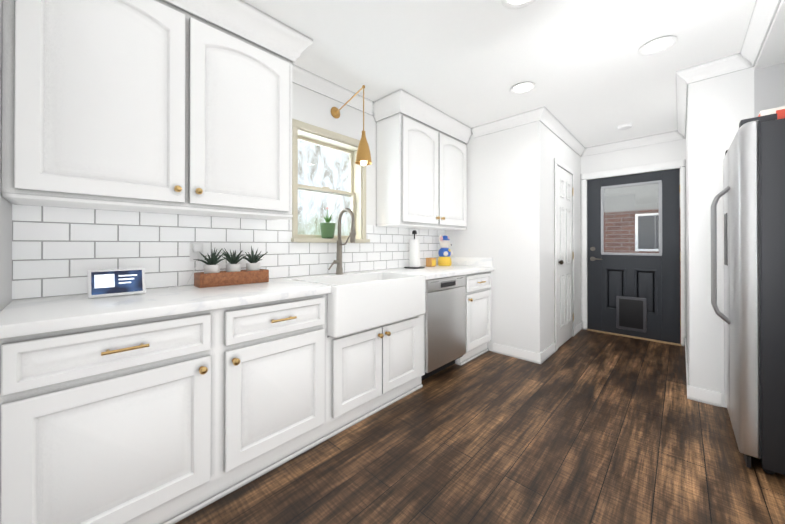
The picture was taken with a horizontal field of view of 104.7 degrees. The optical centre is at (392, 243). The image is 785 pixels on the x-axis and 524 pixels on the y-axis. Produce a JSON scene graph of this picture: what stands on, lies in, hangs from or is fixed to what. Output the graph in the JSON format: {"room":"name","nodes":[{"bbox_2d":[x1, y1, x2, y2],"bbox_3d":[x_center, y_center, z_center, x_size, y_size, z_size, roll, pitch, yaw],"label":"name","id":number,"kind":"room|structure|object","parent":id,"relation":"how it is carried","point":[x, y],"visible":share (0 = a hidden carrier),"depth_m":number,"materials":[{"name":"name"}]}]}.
{"room":"kitchen","nodes":[
{"label":"kitchen","id":0,"kind":"room"},
{"bbox_2d":[0,0,11,311],"bbox_3d":[-1.234,-0.073,0.837,1.250,2.460,0.120,0,0,44],"label":"wall","id":1,"kind":"structure","parent":0,"point":[5,252],"depth_m":1.15,"materials":[{"name":"grey paint"}]},
{"bbox_2d":[12,82,394,300],"bbox_3d":[-1.418,-0.069,1.666,0.160,2.460,6.028,0,0,44],"label":"wall","id":2,"kind":"structure","parent":0,"point":[311,107],"depth_m":2.59,"materials":[{"name":"white paint"}]},
{"bbox_2d":[2,0,312,219],"bbox_3d":[-1.073,-0.733,1.621,0.401,1.130,1.230,0,0,44],"label":"upper cabinet","id":3,"kind":"object","parent":2,"relation":"attached to","point":[181,107],"visible":1,"depth_m":1.40,"materials":[{"name":"paint"}]},
{"bbox_2d":[12,204,444,299],"bbox_3d":[-0.503,0.037,2.507,0.006,0.422,3.308,0,0,44],"label":"tile backsplash","id":4,"kind":"structure","parent":2,"relation":"attached to","point":[59,251],"depth_m":1.68,"materials":[{"name":"white tile"}]},
{"bbox_2d":[168,242,202,287],"bbox_3d":[-1.176,0.117,1.732,0.086,0.251,0.186,0,0,44],"label":"electrical outlet plate","id":5,"kind":"object","parent":4,"relation":"attached to","point":[196,249],"visible":0.88,"depth_m":1.78,"materials":[{"name":"white plastic"}]},
{"bbox_2d":[291,119,369,242],"bbox_3d":[-0.534,-0.466,2.550,0.204,0.918,0.748,0,0,44],"label":"kitchen window","id":6,"kind":"structure","parent":2,"relation":"in","point":[313,134],"depth_m":2.57,"materials":[{"name":"beige plastic"}]},
{"bbox_2d":[320,207,335,238],"bbox_3d":[-0.533,-0.169,2.497,0.132,0.255,0.131,0,0,44],"label":"potted plant","id":7,"kind":"object","parent":6,"relation":"on","point":[327,228],"visible":0.96,"depth_m":2.45,"materials":[{"name":"green"}]},
{"bbox_2d":[292,64,373,115],"bbox_3d":[-0.482,-1.248,2.487,0.070,0.095,0.940,0,0,44],"label":"crown molding","id":8,"kind":"structure","parent":2,"relation":"attached to","point":[302,77],"depth_m":2.45,"materials":[{"name":"paint"}]},
{"bbox_2d":[331,85,371,165],"bbox_3d":[-0.327,-0.859,2.351,0.123,0.587,0.496,0,0,-39],"label":"brass sconce","id":9,"kind":"object","parent":2,"relation":"attached to","point":[363,156],"visible":1,"depth_m":2.19,"materials":[{"name":"brown metal"}]},
{"bbox_2d":[373,89,472,230],"bbox_3d":[0.352,-0.726,3.119,0.401,1.130,1.243,0,0,44],"label":"upper cabinet","id":10,"kind":"object","parent":2,"relation":"attached to","point":[421,164],"visible":1,"depth_m":2.85,"materials":[{"name":"paint"}]},
{"bbox_2d":[175,329,784,523],"bbox_3d":[0.294,1.188,1.110,3.400,0.060,7.830,0,0,44],"label":"floor","id":11,"kind":"structure","parent":0,"point":[582,426],"depth_m":1.64,"materials":[{"name":"brown wood"}]},
{"bbox_2d":[0,308,223,523],"bbox_3d":[-1.203,0.722,1.320,0.619,0.874,0.623,0,0,44],"label":"base cabinet","id":12,"kind":"object","parent":11,"relation":"on","point":[172,419],"depth_m":1.09,"materials":[{"name":"paint"}]},
{"bbox_2d":[224,294,331,495],"bbox_3d":[-0.789,0.724,1.756,0.619,0.874,0.580,0,0,44],"label":"base cabinet","id":13,"kind":"object","parent":11,"relation":"on","point":[278,354],"depth_m":1.52,"materials":[{"name":"paint"}]},
{"bbox_2d":[332,314,424,436],"bbox_3d":[-0.269,0.857,2.302,0.619,0.612,0.929,0,0,44],"label":"base cabinet","id":14,"kind":"object","parent":11,"relation":"on","point":[373,369],"depth_m":2.02,"materials":[{"name":"paint"}]},
{"bbox_2d":[421,275,465,380],"bbox_3d":[0.273,0.731,2.843,0.602,0.868,0.594,0,0,44],"label":"dishwasher","id":15,"kind":"object","parent":11,"relation":"on","point":[445,322],"visible":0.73,"depth_m":2.60,"materials":[{"name":"silver metal"}]},
{"bbox_2d":[455,271,490,365],"bbox_3d":[0.662,0.731,3.281,0.619,0.874,0.572,0,0,44],"label":"base cabinet","id":16,"kind":"object","parent":11,"relation":"on","point":[478,285],"depth_m":3.04,"materials":[{"name":"paint"}]},
{"bbox_2d":[0,256,493,338],"bbox_3d":[-0.272,0.218,2.286,0.640,0.140,3.305,0,0,44],"label":"countertop","id":17,"kind":"structure","parent":16,"relation":"on","point":[23,317],"depth_m":1.30,"materials":[{"name":"stone"}]},
{"bbox_2d":[87,268,145,297],"bbox_3d":[-1.300,0.181,1.432,0.092,0.124,0.200,0,0,44],"label":"smart display","id":18,"kind":"object","parent":17,"relation":"on","point":[112,282],"visible":1,"depth_m":1.41,"materials":[{"name":"white plastic"}]},
{"bbox_2d":[193,246,268,287],"bbox_3d":[-0.973,0.129,1.833,0.184,0.232,0.405,0,0,44],"label":"planter box","id":19,"kind":"object","parent":17,"relation":"on","point":[212,275],"visible":1,"depth_m":1.80,"materials":[{"name":"brown wood"}]},
{"bbox_2d":[328,208,355,274],"bbox_3d":[-0.407,-0.018,2.357,0.228,0.530,0.171,0,0,44],"label":"faucet","id":20,"kind":"object","parent":17,"relation":"on","point":[338,261],"visible":1,"depth_m":2.43,"materials":[{"name":"silver metal"}]},
{"bbox_2d":[293,271,424,337],"bbox_3d":[-0.217,0.396,2.208,0.507,0.303,0.858,0,0,44],"label":"sink","id":21,"kind":"object","parent":17,"relation":"in","point":[358,302],"visible":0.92,"depth_m":1.99,"materials":[{"name":"white ceramic"}]},
{"bbox_2d":[404,230,424,268],"bbox_3d":[0.224,0.057,3.093,0.150,0.387,0.150,0,0,44],"label":"paper towel holder","id":22,"kind":"object","parent":17,"relation":"on","point":[414,253],"visible":1,"depth_m":3.05,"materials":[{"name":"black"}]},
{"bbox_2d":[426,258,435,266],"bbox_3d":[0.422,0.204,3.318,0.080,0.095,0.094,0,0,44],"label":"box","id":23,"kind":"object","parent":17,"relation":"on","point":[430,262],"visible":1,"depth_m":3.29,"materials":[{"name":"orange"}]},
{"bbox_2d":[438,235,452,265],"bbox_3d":[0.603,0.078,3.465,0.177,0.348,0.215,0,0,44],"label":"figurine","id":24,"kind":"object","parent":17,"relation":"on","point":[445,252],"visible":1,"depth_m":3.42,"materials":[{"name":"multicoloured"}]},
{"bbox_2d":[586,329,680,345],"bbox_3d":[2.989,1.164,3.808,0.929,0.011,0.105,0,0,44],"label":"threshold","id":25,"kind":"object","parent":11,"relation":"on","point":[635,337],"visible":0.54,"depth_m":3.74,"materials":[{"name":"brown wood"}]},
{"bbox_2d":[711,113,784,474],"bbox_3d":[2.301,0.259,1.623,0.814,1.802,0.775,0,0,44],"label":"refrigerator","id":26,"kind":"object","parent":11,"relation":"on","point":[752,192],"visible":1,"depth_m":1.53,"materials":[{"name":"grey metal"}]},
{"bbox_2d":[758,106,784,119],"bbox_3d":[2.294,-0.653,1.574,0.552,0.085,0.492,0,0,44],"label":"box","id":27,"kind":"object","parent":26,"relation":"on","point":[780,111],"visible":0.42,"depth_m":1.55,"materials":[{"name":"white cardboard"}]},
{"bbox_2d":[445,121,543,352],"bbox_3d":[1.075,-0.062,3.372,1.098,2.460,0.120,0,0,44],"label":"wall","id":28,"kind":"structure","parent":0,"point":[504,230],"depth_m":3.15,"materials":[{"name":"white paint"}]},
{"bbox_2d":[471,109,535,137],"bbox_3d":[1.147,-1.245,3.177,0.680,0.095,0.070,0,0,44],"label":"crown molding","id":29,"kind":"structure","parent":28,"relation":"attached to","point":[527,117],"depth_m":3.15,"materials":[{"name":"paint"}]},
{"bbox_2d":[493,342,542,363],"bbox_3d":[1.259,1.117,3.099,0.487,0.100,0.014,0,0,44],"label":"baseboard","id":30,"kind":"structure","parent":28,"relation":"attached to","point":[535,357],"depth_m":3.07,"materials":[{"name":"paint"}]},
{"bbox_2d":[242,0,755,147],"bbox_3d":[0.294,-1.332,1.121,3.400,0.060,7.830,0,0,44],"label":"ceiling","id":31,"kind":"structure","parent":0,"point":[589,72],"depth_m":2.06,"materials":[{"name":"white paint"}]},
{"bbox_2d":[501,0,535,9],"bbox_3d":[0.669,-1.294,1.572,0.200,0.011,0.200,0,0,44],"label":"recessed light","id":32,"kind":"object","parent":31,"relation":"in","point":[514,4],"visible":1,"depth_m":1.64,"materials":[{"name":"paint"}]},
{"bbox_2d":[510,82,535,94],"bbox_3d":[1.082,-1.290,2.517,0.200,0.011,0.200,0,0,44],"label":"recessed light","id":33,"kind":"object","parent":31,"relation":"in","point":[522,88],"visible":1,"depth_m":2.52,"materials":[{"name":"paint"}]},
{"bbox_2d":[617,123,632,129],"bbox_3d":[2.539,-1.274,3.312,0.136,0.036,0.136,0,0,44],"label":"smoke detector","id":34,"kind":"object","parent":31,"relation":"attached to","point":[625,126],"visible":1,"depth_m":3.28,"materials":[{"name":"white plastic"}]},
{"bbox_2d":[638,35,677,55],"bbox_3d":[1.731,-1.292,1.982,0.200,0.011,0.200,0,0,44],"label":"recessed light","id":35,"kind":"object","parent":31,"relation":"in","point":[657,45],"visible":1,"depth_m":1.98,"materials":[{"name":"paint"}]},
{"bbox_2d":[543,124,580,349],"bbox_3d":[2.050,-0.061,3.688,0.120,2.460,1.682,0,0,44],"label":"wall","id":36,"kind":"structure","parent":0,"point":[554,146],"depth_m":3.24,"materials":[{"name":"white paint"}]},
{"bbox_2d":[542,342,555,362],"bbox_3d":[1.597,1.117,3.110,0.014,0.100,0.465,0,0,44],"label":"baseboard","id":37,"kind":"structure","parent":36,"relation":"attached to","point":[551,349],"depth_m":3.11,"materials":[{"name":"paint"}]},
{"bbox_2d":[536,106,587,156],"bbox_3d":[2.012,-1.244,3.515,0.070,0.095,1.752,0,0,44],"label":"crown molding","id":38,"kind":"structure","parent":36,"relation":"attached to","point":[543,115],"depth_m":3.32,"materials":[{"name":"paint"}]},
{"bbox_2d":[554,158,574,350],"bbox_3d":[2.032,0.121,3.565,0.019,2.096,0.788,0,0,44],"label":"door frame","id":39,"kind":"structure","parent":36,"relation":"attached to","point":[559,163],"depth_m":3.29,"materials":[{"name":"paint"}]},
{"bbox_2d":[557,165,573,347],"bbox_3d":[2.047,0.148,3.553,0.057,2.018,0.664,0,0,44],"label":"hall door","id":40,"kind":"structure","parent":36,"relation":"in","point":[565,260],"depth_m":3.55,"materials":[{"name":"paint"}]},
{"bbox_2d":[575,322,581,334],"bbox_3d":[2.445,1.121,4.001,0.014,0.100,0.435,0,0,44],"label":"baseboard","id":41,"kind":"structure","parent":36,"relation":"attached to","point":[578,327],"depth_m":4.00,"materials":[{"name":"paint"}]},
{"bbox_2d":[581,139,686,336],"bbox_3d":[3.053,-0.060,3.812,1.162,2.460,0.120,0,0,44],"label":"wall","id":42,"kind":"structure","parent":0,"point":[670,151],"depth_m":3.75,"materials":[{"name":"white paint"}]},
{"bbox_2d":[588,131,675,154],"bbox_3d":[2.934,-1.243,3.799,0.870,0.095,0.070,0,0,44],"label":"crown molding","id":43,"kind":"structure","parent":42,"relation":"attached to","point":[667,136],"depth_m":3.75,"materials":[{"name":"paint"}]},
{"bbox_2d":[581,159,685,345],"bbox_3d":[3.003,0.107,3.846,1.038,2.125,0.137,0,0,44],"label":"door frame","id":44,"kind":"structure","parent":42,"relation":"attached to","point":[664,166],"depth_m":3.79,"materials":[{"name":"paint"}]},
{"bbox_2d":[587,169,680,343],"bbox_3d":[2.983,0.147,3.800,0.921,2.021,0.104,0,0,44],"label":"entry door","id":45,"kind":"structure","parent":42,"relation":"in","point":[634,294],"depth_m":3.76,"materials":[{"name":"grey paint"}]},
{"bbox_2d":[686,79,709,389],"bbox_3d":[2.830,-0.064,2.822,0.120,2.460,1.620,0,0,44],"label":"wall","id":46,"kind":"structure","parent":0,"point":[697,141],"depth_m":2.24,"materials":[{"name":"white paint"}]},
{"bbox_2d":[676,65,695,139],"bbox_3d":[2.745,-1.247,2.861,0.090,0.095,1.690,0,0,44],"label":"crown molding","id":47,"kind":"structure","parent":46,"relation":"attached to","point":[686,76],"depth_m":2.54,"materials":[{"name":"paint"}]},
{"bbox_2d":[685,337,694,400],"bbox_3d":[2.784,1.116,2.852,0.034,0.100,1.634,0,0,44],"label":"baseboard","id":48,"kind":"structure","parent":46,"relation":"attached to","point":[690,389],"depth_m":2.30,"materials":[{"name":"paint"}]},
{"bbox_2d":[706,63,784,407],"bbox_3d":[2.712,-0.068,1.900,0.980,2.460,0.120,0,0,44],"label":"wall","id":49,"kind":"structure","parent":0,"point":[720,108],"depth_m":2.16,"materials":[{"name":"white paint"}]},
{"bbox_2d":[728,0,780,72],"bbox_3d":[0.370,-1.259,-0.070,0.090,0.095,5.970,0,0,44],"label":"crown molding","id":50,"kind":"structure","parent":49,"relation":"attached to","point":[761,20],"depth_m":1.81,"materials":[{"name":"paint"}]},
{"bbox_2d":[754,0,784,69],"bbox_3d":[2.385,-1.240,1.504,0.660,0.120,0.910,0,0,44],"label":"soffit","id":51,"kind":"structure","parent":0,"point":[772,52],"depth_m":1.80,"materials":[{"name":"white paint"}]},
{"label":"outside","id":52,"kind":"structure","parent":0,"visible":0},
{"bbox_2d":[298,140,350,235],"bbox_3d":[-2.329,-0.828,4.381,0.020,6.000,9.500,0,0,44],"label":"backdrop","id":53,"kind":"structure","parent":52,"point":[325,197],"depth_m":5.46,"materials":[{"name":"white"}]},
{"bbox_2d":[604,183,680,342],"bbox_3d":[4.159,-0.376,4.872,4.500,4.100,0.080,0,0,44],"label":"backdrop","id":54,"kind":"structure","parent":52,"point":[619,217],"depth_m":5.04,"materials":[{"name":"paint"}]}
]}

